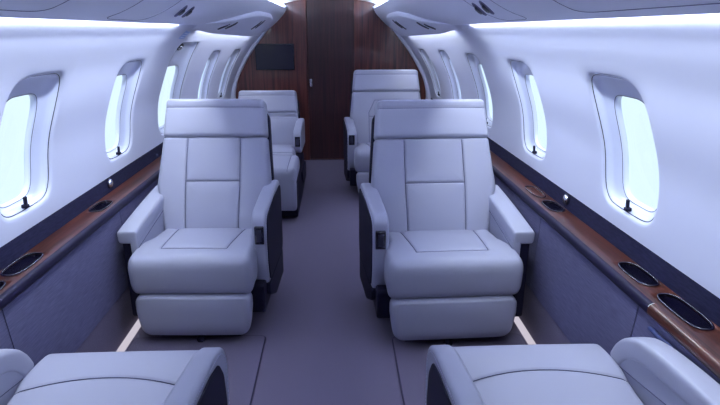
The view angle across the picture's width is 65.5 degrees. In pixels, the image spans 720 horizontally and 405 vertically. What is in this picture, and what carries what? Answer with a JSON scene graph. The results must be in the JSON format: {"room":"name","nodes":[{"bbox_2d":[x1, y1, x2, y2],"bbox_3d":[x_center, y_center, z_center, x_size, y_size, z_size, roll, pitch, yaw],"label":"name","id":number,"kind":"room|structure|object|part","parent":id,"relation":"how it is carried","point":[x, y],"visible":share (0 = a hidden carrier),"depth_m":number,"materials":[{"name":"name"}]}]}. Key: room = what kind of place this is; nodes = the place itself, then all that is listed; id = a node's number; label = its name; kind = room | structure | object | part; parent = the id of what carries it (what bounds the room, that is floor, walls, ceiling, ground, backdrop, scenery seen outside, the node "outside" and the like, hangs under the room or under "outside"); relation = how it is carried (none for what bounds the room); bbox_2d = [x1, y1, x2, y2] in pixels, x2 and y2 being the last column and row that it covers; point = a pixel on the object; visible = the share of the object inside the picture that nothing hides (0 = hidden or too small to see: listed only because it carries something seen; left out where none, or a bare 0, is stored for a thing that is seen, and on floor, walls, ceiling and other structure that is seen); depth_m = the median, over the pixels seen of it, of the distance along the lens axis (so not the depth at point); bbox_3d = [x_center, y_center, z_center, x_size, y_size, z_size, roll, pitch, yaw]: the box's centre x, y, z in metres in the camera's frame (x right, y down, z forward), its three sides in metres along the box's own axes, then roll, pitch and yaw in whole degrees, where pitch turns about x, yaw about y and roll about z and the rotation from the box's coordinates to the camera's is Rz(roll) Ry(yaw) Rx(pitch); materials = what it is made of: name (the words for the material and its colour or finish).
{"room":"aircraft cabin","nodes":[
{"label":"aircraft cabin","id":0,"kind":"room"},
{"bbox_2d":[0,17,254,365],"bbox_3d":[-1.043,-0.141,2.621,0.598,1.650,7.783,-1,17,-2],"label":"wall","id":1,"kind":"structure","parent":0,"point":[55,314],"depth_m":2.37,"materials":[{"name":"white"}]},
{"bbox_3d":[-1.103,0.664,1.343,0.012,0.391,1.064,-1,17,-2],"label":"fabric panel","id":2,"kind":"part","parent":1,"relation":"part of","materials":[{"name":"blue fabric"}]},
{"bbox_2d":[0,73,59,217],"bbox_3d":[-1.231,-0.217,2.072,0.184,0.502,0.387,-1,17,-2],"label":"window","id":3,"kind":"structure","parent":1,"relation":"in","point":[42,90],"depth_m":2.19,"materials":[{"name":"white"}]},
{"bbox_3d":[-1.273,-0.001,2.126,0.022,0.045,0.022,-1,17,-2],"label":"shade handle","id":4,"kind":"part","parent":3,"relation":"part of","materials":[{"name":"black plastic"}]},
{"bbox_3d":[-1.147,0.368,2.308,0.012,0.391,1.044,-1,17,-2],"label":"fabric panel","id":5,"kind":"part","parent":1,"relation":"part of","materials":[{"name":"blue fabric"}]},
{"bbox_2d":[0,155,161,310],"bbox_3d":[-1.213,0.038,2.669,0.124,0.060,7.780,-1,17,-2],"label":"ledge","id":6,"kind":"object","parent":1,"relation":"attached to","point":[15,278],"visible":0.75,"depth_m":2.25,"materials":[{"name":"brown wood"}]},
{"bbox_2d":[75,286,138,352],"bbox_3d":[-1.167,0.534,2.824,0.010,0.240,7.780,-1,17,-2],"label":"baseboard","id":7,"kind":"structure","parent":1,"relation":"attached to","point":[110,332],"depth_m":2.62,"materials":[{"name":"carpet"}]},
{"bbox_2d":[107,178,112,187],"bbox_3d":[-1.284,-0.100,2.886,0.016,0.054,0.054,-1,17,-2],"label":"handle","id":8,"kind":"object","parent":1,"relation":"attached to","point":[109,181],"visible":1,"depth_m":2.87,"materials":[{"name":"silver metal"}]},
{"bbox_2d":[106,60,141,158],"bbox_3d":[-1.272,-0.498,2.989,0.184,0.502,0.387,-1,17,-2],"label":"window","id":9,"kind":"structure","parent":1,"relation":"in","point":[130,71],"depth_m":3.11,"materials":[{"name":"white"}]},
{"bbox_3d":[-1.314,-0.282,3.043,0.022,0.045,0.022,-1,17,-2],"label":"shade handle","id":10,"kind":"part","parent":9,"relation":"part of","materials":[{"name":"black plastic"}]},
{"bbox_3d":[-1.187,0.092,3.206,0.012,0.391,0.924,-1,17,-2],"label":"fabric panel","id":11,"kind":"part","parent":1,"relation":"part of","materials":[{"name":"blue fabric"}]},
{"bbox_2d":[159,42,197,133],"bbox_3d":[-1.274,-0.811,3.898,0.264,0.626,0.547,-1,17,-2],"label":"window","id":12,"kind":"structure","parent":1,"relation":"in","point":[181,57],"depth_m":4.05,"materials":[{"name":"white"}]},
{"bbox_2d":[179,31,189,38],"bbox_3d":[-1.083,-1.038,3.465,0.052,0.049,0.120,-1,17,-2],"label":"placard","id":13,"kind":"object","parent":1,"relation":"attached to","point":[185,33],"visible":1,"depth_m":3.45,"materials":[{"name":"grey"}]},
{"bbox_2d":[199,50,219,98],"bbox_3d":[-1.334,-1.067,4.864,0.214,0.490,0.387,-1,17,-2],"label":"window","id":14,"kind":"structure","parent":1,"relation":"in","point":[211,62],"depth_m":4.99,"materials":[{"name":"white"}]},
{"bbox_2d":[161,24,258,43],"bbox_3d":[-1.057,-1.438,4.642,0.205,0.257,3.166,0,17,-1],"label":"trim","id":15,"kind":"structure","parent":1,"relation":"attached to","point":[178,30],"depth_m":3.75,"materials":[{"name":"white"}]},
{"bbox_2d":[218,49,239,97],"bbox_3d":[-1.345,-1.304,5.660,0.246,0.476,0.387,-1,17,-2],"label":"window","id":16,"kind":"structure","parent":1,"relation":"in","point":[226,72],"depth_m":5.79,"materials":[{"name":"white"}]},
{"bbox_2d":[220,0,425,159],"bbox_3d":[-0.329,-1.406,6.401,2.600,1.950,0.120,-1,17,-2],"label":"wall","id":17,"kind":"structure","parent":0,"point":[377,46],"depth_m":6.27,"materials":[{"name":"brown wood"}]},
{"bbox_2d":[231,4,286,98],"bbox_3d":[-1.130,-1.316,6.283,0.693,1.747,0.090,-1,17,-2],"label":"trim","id":18,"kind":"structure","parent":17,"relation":"attached to","point":[233,94],"depth_m":6.17,"materials":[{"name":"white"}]},
{"bbox_2d":[255,44,294,69],"bbox_3d":[-0.945,-1.619,6.225,0.430,0.284,0.036,-1,17,-2],"label":"television","id":19,"kind":"object","parent":17,"relation":"attached to","point":[267,56],"visible":0.89,"depth_m":6.21,"materials":[{"name":"black"}]},
{"bbox_2d":[310,159,343,160],"bbox_3d":[-0.326,-0.507,6.609,0.524,0.008,0.050,-1,17,-2],"label":"trim","id":20,"kind":"structure","parent":17,"relation":"attached to","point":[310,159],"depth_m":6.59,"materials":[{"name":"silver metal"}]},
{"bbox_2d":[306,0,353,158],"bbox_3d":[-0.328,-1.418,6.367,0.516,1.868,0.038,-1,17,-2],"label":"door","id":21,"kind":"structure","parent":17,"relation":"in","point":[330,23],"depth_m":6.33,"materials":[{"name":"brown wood"}]},
{"bbox_2d":[373,4,430,99],"bbox_3d":[0.481,-1.337,6.349,0.693,1.747,0.090,-1,17,-2],"label":"trim","id":22,"kind":"structure","parent":17,"relation":"attached to","point":[402,40],"depth_m":6.25,"materials":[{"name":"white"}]},
{"bbox_2d":[124,160,527,404],"bbox_3d":[-0.160,0.660,2.908,2.040,0.050,7.780,-1,17,-2],"label":"floor","id":23,"kind":"structure","parent":0,"point":[326,343],"depth_m":2.96,"materials":[{"name":"carpet"}]},
{"bbox_2d":[116,319,140,351],"bbox_3d":[-1.142,0.667,2.782,0.032,0.012,7.580,-1,17,-2],"label":"light strip","id":24,"kind":"object","parent":23,"relation":"on","point":[137,325],"visible":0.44,"depth_m":2.77,"materials":[{"name":"white plastic"}]},
{"bbox_2d":[126,335,265,404],"bbox_3d":[-0.759,0.888,2.066,0.651,0.012,1.501,-1,17,-2],"label":"floor mat","id":25,"kind":"object","parent":23,"relation":"on","point":[243,353],"visible":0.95,"depth_m":2.66,"materials":[{"name":"carpet"}]},
{"bbox_2d":[0,347,228,404],"bbox_3d":[-0.725,0.760,1.308,0.679,0.685,1.186,-1,17,-2],"label":"seat","id":26,"kind":"object","parent":25,"relation":"on","point":[179,377],"visible":1,"depth_m":1.63,"materials":[{"name":"grey leather"}]},
{"bbox_3d":[-1.017,0.612,1.465,0.036,0.329,0.556,-1,17,-2],"label":"cheek panel","id":27,"kind":"part","parent":26,"relation":"part of","materials":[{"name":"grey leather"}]},
{"bbox_3d":[-1.033,0.524,1.435,0.080,0.189,0.594,-1,17,-2],"label":"armrest","id":28,"kind":"part","parent":26,"relation":"part of","materials":[{"name":"grey leather"}]},
{"bbox_3d":[-0.437,0.613,1.484,0.076,0.386,0.623,-1,17,-2],"label":"armrest","id":29,"kind":"part","parent":26,"relation":"part of","materials":[{"name":"grey leather"}]},
{"bbox_3d":[-0.401,0.628,1.465,0.009,0.330,0.524,-1,17,-3],"label":"panel","id":30,"kind":"part","parent":26,"relation":"part of","materials":[{"name":"black"}]},
{"bbox_2d":[117,99,283,341],"bbox_3d":[-0.792,0.050,2.919,0.697,1.096,0.854,0,17,0],"label":"seat","id":31,"kind":"object","parent":23,"relation":"on","point":[203,251],"visible":1,"depth_m":2.88,"materials":[{"name":"grey leather"}]},
{"bbox_3d":[-1.107,0.256,2.949,0.043,0.498,0.534,0,17,0],"label":"panel","id":32,"kind":"part","parent":31,"relation":"part of","materials":[{"name":"black"}]},
{"bbox_3d":[-1.093,0.047,2.886,0.094,0.136,0.582,0,17,0],"label":"armrest","id":33,"kind":"part","parent":31,"relation":"part of","materials":[{"name":"grey leather"}]},
{"bbox_3d":[-1.066,0.168,2.914,0.036,0.328,0.551,0,17,0],"label":"cheek panel","id":34,"kind":"part","parent":31,"relation":"part of","materials":[{"name":"grey leather"}]},
{"bbox_2d":[128,228,257,293],"bbox_3d":[-0.787,0.279,2.814,0.572,0.228,0.519,0,17,0],"label":"seat cushion","id":35,"kind":"object","parent":31,"relation":"on","point":[167,260],"depth_m":2.59,"materials":[{"name":"grey leather"}]},
{"bbox_3d":[-0.790,-0.081,3.069,0.616,0.536,0.322,0,17,0],"label":"backrest","id":36,"kind":"part","parent":31,"relation":"part of","materials":[{"name":"grey leather"}]},
{"bbox_3d":[-0.484,0.156,2.700,0.044,0.090,0.034,0,17,0],"label":"control panel","id":37,"kind":"part","parent":31,"relation":"part of","materials":[{"name":"black plastic"}]},
{"bbox_3d":[-0.486,0.139,2.962,0.076,0.425,0.530,0,17,0],"label":"armrest","id":38,"kind":"part","parent":31,"relation":"part of","materials":[{"name":"grey leather"}]},
{"bbox_3d":[-0.451,0.145,2.964,0.009,0.377,0.481,0,17,0],"label":"panel","id":39,"kind":"part","parent":31,"relation":"part of","materials":[{"name":"black"}]},
{"bbox_2d":[238,90,305,216],"bbox_3d":[-0.850,-0.456,4.872,0.694,0.916,1.282,-1,17,-2],"label":"lounge seat","id":40,"kind":"object","parent":23,"relation":"on","point":[287,126],"visible":0.44,"depth_m":5.10,"materials":[{"name":"grey leather"}]},
{"bbox_3d":[-0.863,-0.661,5.255,0.615,0.361,0.293,-1,17,-2],"label":"backrest","id":41,"kind":"part","parent":40,"relation":"part of","materials":[{"name":"grey leather"}]},
{"bbox_2d":[272,145,295,155],"bbox_3d":[-0.849,-0.390,4.988,0.572,0.229,0.519,-1,17,-2],"label":"seat cushion","id":42,"kind":"object","parent":40,"relation":"on","point":[278,150],"depth_m":4.82,"materials":[{"name":"grey leather"}]},
{"bbox_3d":[-0.544,-0.531,4.881,0.044,0.088,0.034,-1,17,-2],"label":"control panel","id":43,"kind":"part","parent":40,"relation":"part of","materials":[{"name":"black plastic"}]},
{"bbox_3d":[-0.555,-0.619,5.121,0.076,0.245,0.528,-1,17,-2],"label":"armrest","id":44,"kind":"part","parent":40,"relation":"part of","materials":[{"name":"grey leather"}]},
{"bbox_2d":[343,70,420,191],"bbox_3d":[0.256,-0.650,5.196,0.812,1.096,0.854,-1,17,-2],"label":"seat","id":45,"kind":"object","parent":23,"relation":"on","point":[368,87],"visible":0.45,"depth_m":5.29,"materials":[{"name":"grey leather"}]},
{"bbox_3d":[-0.133,-0.548,5.223,0.010,0.377,0.481,-2,17,-5],"label":"panel","id":46,"kind":"part","parent":45,"relation":"part of","materials":[{"name":"black"}]},
{"bbox_3d":[-0.093,-0.556,5.223,0.081,0.425,0.533,-2,17,-5],"label":"armrest","id":47,"kind":"part","parent":45,"relation":"part of","materials":[{"name":"grey leather"}]},
{"bbox_3d":[-0.073,-0.554,4.958,0.050,0.088,0.034,-1,17,-2],"label":"control panel","id":48,"kind":"part","parent":45,"relation":"part of","materials":[{"name":"black plastic"}]},
{"bbox_2d":[354,143,370,171],"bbox_3d":[0.268,-0.421,5.091,0.652,0.228,0.519,-1,17,-2],"label":"seat cushion","id":49,"kind":"object","parent":45,"relation":"on","point":[361,150],"depth_m":4.85,"materials":[{"name":"grey leather"}]},
{"bbox_3d":[0.253,-0.780,5.346,0.702,0.536,0.322,-1,17,-2],"label":"backrest","id":50,"kind":"part","parent":45,"relation":"part of","materials":[{"name":"grey leather"}]},
{"bbox_2d":[359,99,534,345],"bbox_3d":[0.404,0.060,2.886,0.784,1.096,0.854,-1,17,-4],"label":"seat","id":51,"kind":"object","parent":23,"relation":"on","point":[444,250],"visible":1,"depth_m":2.85,"materials":[{"name":"grey leather"}]},
{"bbox_3d":[0.029,0.165,2.901,0.010,0.377,0.481,-2,17,-7],"label":"panel","id":52,"kind":"part","parent":51,"relation":"part of","materials":[{"name":"black"}]},
{"bbox_3d":[0.068,0.157,2.902,0.078,0.425,0.532,-2,17,-7],"label":"armrest","id":53,"kind":"part","parent":51,"relation":"part of","materials":[{"name":"grey leather"}]},
{"bbox_3d":[0.096,0.174,2.641,0.048,0.090,0.034,-1,17,-4],"label":"control panel","id":54,"kind":"part","parent":51,"relation":"part of","materials":[{"name":"black plastic"}]},
{"bbox_3d":[0.395,-0.071,3.036,0.678,0.536,0.322,-1,17,-4],"label":"backrest","id":55,"kind":"part","parent":51,"relation":"part of","materials":[{"name":"grey leather"}]},
{"bbox_2d":[384,229,522,298],"bbox_3d":[0.422,0.289,2.782,0.629,0.228,0.519,-1,17,-4],"label":"seat cushion","id":56,"kind":"object","parent":51,"relation":"on","point":[419,263],"depth_m":2.56,"materials":[{"name":"grey leather"}]},
{"bbox_3d":[0.717,0.170,2.906,0.040,0.328,0.551,-1,17,-4],"label":"cheek panel","id":57,"kind":"part","parent":51,"relation":"part of","materials":[{"name":"grey leather"}]},
{"bbox_3d":[0.746,0.049,2.881,0.103,0.136,0.582,-1,17,-4],"label":"armrest","id":58,"kind":"part","parent":51,"relation":"part of","materials":[{"name":"grey leather"}]},
{"bbox_3d":[0.760,0.258,2.945,0.047,0.498,0.534,-1,17,-4],"label":"panel","id":59,"kind":"part","parent":51,"relation":"part of","materials":[{"name":"black"}]},
{"bbox_2d":[392,334,526,404],"bbox_3d":[0.511,0.878,2.099,0.651,0.012,1.461,-1,17,-2],"label":"floor mat","id":60,"kind":"object","parent":23,"relation":"on","point":[410,356],"visible":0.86,"depth_m":2.60,"materials":[{"name":"carpet"}]},
{"bbox_2d":[425,337,719,404],"bbox_3d":[0.560,0.748,1.346,0.679,0.685,1.186,-1,17,-2],"label":"seat","id":61,"kind":"object","parent":60,"relation":"on","point":[638,370],"visible":1,"depth_m":1.61,"materials":[{"name":"grey leather"}]},
{"bbox_3d":[0.221,0.624,1.476,0.009,0.330,0.524,-1,17,-2],"label":"panel","id":62,"kind":"part","parent":61,"relation":"part of","materials":[{"name":"black"}]},
{"bbox_3d":[0.255,0.609,1.498,0.076,0.386,0.623,-1,17,-2],"label":"armrest","id":63,"kind":"part","parent":61,"relation":"part of","materials":[{"name":"grey leather"}]},
{"bbox_2d":[453,344,643,404],"bbox_3d":[0.551,0.633,1.659,0.536,0.228,0.519,-1,17,-2],"label":"seat cushion","id":64,"kind":"object","parent":61,"relation":"on","point":[538,374],"depth_m":1.67,"materials":[{"name":"grey leather"}]},
{"bbox_3d":[0.834,0.593,1.526,0.036,0.329,0.556,-1,17,-2],"label":"cheek panel","id":65,"kind":"part","parent":61,"relation":"part of","materials":[{"name":"grey leather"}]},
{"bbox_2d":[647,326,671,346],"bbox_3d":[0.885,0.437,1.514,0.014,0.018,0.382,-1,17,-2],"label":"belt","id":66,"kind":"object","parent":61,"relation":"attached to","point":[653,331],"visible":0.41,"depth_m":1.65,"materials":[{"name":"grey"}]},
{"bbox_3d":[0.850,0.505,1.497,0.080,0.189,0.594,-1,17,-2],"label":"armrest","id":67,"kind":"part","parent":61,"relation":"part of","materials":[{"name":"grey leather"}]},
{"bbox_2d":[514,317,535,344],"bbox_3d":[0.828,0.642,2.862,0.032,0.012,7.580,-1,17,-2],"label":"light strip","id":68,"kind":"object","parent":23,"relation":"on","point":[518,322],"visible":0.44,"depth_m":2.82,"materials":[{"name":"white plastic"}]},
{"bbox_2d":[0,0,719,27],"bbox_3d":[-0.160,-0.936,2.417,1.596,0.310,7.780,-1,17,-2],"label":"ceiling","id":69,"kind":"structure","parent":0,"point":[453,12],"depth_m":1.96,"materials":[{"name":"white plastic"}]},
{"bbox_2d":[174,5,187,16],"bbox_3d":[-0.814,-0.870,2.545,0.038,0.050,0.133,-14,22,-38],"label":"ceiling vent","id":70,"kind":"object","parent":69,"relation":"in","point":[183,9],"visible":1,"depth_m":2.53,"materials":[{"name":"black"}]},
{"bbox_2d":[182,7,194,17],"bbox_3d":[-0.820,-0.908,2.669,0.038,0.050,0.133,-14,22,-38],"label":"ceiling vent","id":71,"kind":"object","parent":69,"relation":"in","point":[189,11],"visible":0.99,"depth_m":2.65,"materials":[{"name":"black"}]},
{"bbox_2d":[193,11,272,35],"bbox_3d":[-0.932,-1.455,4.571,0.274,0.201,2.433,0,17,-1],"label":"panel","id":72,"kind":"object","parent":69,"relation":"attached to","point":[256,23],"visible":1,"depth_m":4.21,"materials":[{"name":"white plastic"}]},
{"bbox_2d":[386,11,457,35],"bbox_3d":[0.420,-1.472,4.626,0.273,0.201,2.433,-1,17,-4],"label":"panel","id":73,"kind":"object","parent":69,"relation":"attached to","point":[404,24],"visible":1,"depth_m":4.25,"materials":[{"name":"white plastic"}]},
{"bbox_2d":[472,3,486,15],"bbox_3d":[0.494,-0.801,2.321,0.038,0.050,0.133,12,21,34],"label":"ceiling vent","id":74,"kind":"object","parent":69,"relation":"in","point":[477,9],"visible":0.99,"depth_m":2.30,"materials":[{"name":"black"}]},
{"bbox_2d":[479,1,493,14],"bbox_3d":[0.496,-0.764,2.196,0.038,0.050,0.133,12,21,33],"label":"ceiling vent","id":75,"kind":"object","parent":69,"relation":"in","point":[485,8],"visible":0.98,"depth_m":2.18,"materials":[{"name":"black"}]},
{"bbox_2d":[406,13,719,383],"bbox_3d":[0.721,-0.163,2.693,0.595,1.650,7.783,-1,17,-2],"label":"wall","id":76,"kind":"structure","parent":0,"point":[673,62],"depth_m":2.01,"materials":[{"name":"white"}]},
{"bbox_2d":[420,49,440,96],"bbox_3d":[0.746,-1.334,5.759,0.246,0.476,0.357,-1,17,-2],"label":"window","id":77,"kind":"structure","parent":76,"relation":"in","point":[424,54],"depth_m":5.88,"materials":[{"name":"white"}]},
{"bbox_2d":[401,24,486,42],"bbox_3d":[0.539,-1.458,4.707,0.205,0.257,3.166,-1,17,-4],"label":"trim","id":78,"kind":"structure","parent":76,"relation":"attached to","point":[464,33],"depth_m":3.80,"materials":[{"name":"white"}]},
{"bbox_2d":[440,50,460,98],"bbox_3d":[0.811,-1.075,4.889,0.212,0.491,0.377,-1,17,-2],"label":"window","id":79,"kind":"structure","parent":76,"relation":"in","point":[447,62],"depth_m":5.01,"materials":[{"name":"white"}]},
{"bbox_2d":[467,53,492,126],"bbox_3d":[0.867,-0.801,3.981,0.191,0.500,0.397,-1,17,-2],"label":"window","id":80,"kind":"structure","parent":76,"relation":"in","point":[475,65],"depth_m":4.10,"materials":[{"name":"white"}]},
{"bbox_3d":[0.827,0.094,3.202,0.012,0.391,1.104,-1,17,-2],"label":"fabric panel","id":81,"kind":"part","parent":76,"relation":"part of","materials":[{"name":"blue fabric"}]},
{"bbox_2d":[510,60,545,158],"bbox_3d":[0.915,-0.502,3.002,0.184,0.502,0.387,-1,17,-2],"label":"window","id":82,"kind":"structure","parent":76,"relation":"in","point":[521,71],"depth_m":3.13,"materials":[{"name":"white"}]},
{"bbox_2d":[519,283,570,343],"bbox_3d":[0.846,0.509,2.906,0.010,0.240,7.780,-1,17,-2],"label":"baseboard","id":83,"kind":"structure","parent":76,"relation":"attached to","point":[540,325],"depth_m":2.67,"materials":[{"name":"carpet"}]},
{"bbox_2d":[563,193,568,204],"bbox_3d":[0.958,-0.016,2.614,0.016,0.054,0.054,-1,17,-2],"label":"handle","id":84,"kind":"object","parent":76,"relation":"attached to","point":[566,196],"visible":1,"depth_m":2.60,"materials":[{"name":"silver metal"}]},
{"bbox_3d":[0.869,0.378,2.275,0.012,0.391,0.924,-1,17,-2],"label":"fabric panel","id":85,"kind":"part","parent":76,"relation":"part of","materials":[{"name":"blue fabric"}]},
{"bbox_2d":[490,151,719,378],"bbox_3d":[0.893,0.011,2.755,0.124,0.060,7.780,-1,17,-2],"label":"ledge","id":86,"kind":"object","parent":76,"relation":"attached to","point":[692,329],"visible":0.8,"depth_m":1.93,"materials":[{"name":"brown wood"}]},
{"bbox_3d":[0.902,-0.055,2.887,0.060,0.002,0.210,-1,17,-2],"label":"lid","id":87,"kind":"part","parent":86,"relation":"part of","materials":[{"name":"brown wood"}]},
{"bbox_2d":[591,74,656,221],"bbox_3d":[0.959,-0.201,2.023,0.184,0.502,0.397,-1,17,-2],"label":"window","id":88,"kind":"structure","parent":76,"relation":"in","point":[608,91],"depth_m":2.14,"materials":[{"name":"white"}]},
{"bbox_3d":[1.001,0.011,2.090,0.022,0.045,0.022,-1,17,-2],"label":"shade handle","id":89,"kind":"part","parent":88,"relation":"part of","materials":[{"name":"black plastic"}]},
{"bbox_3d":[0.908,0.648,1.397,0.012,0.391,1.004,-1,17,-2],"label":"fabric panel","id":90,"kind":"part","parent":76,"relation":"part of","materials":[{"name":"blue fabric"}]}
]}

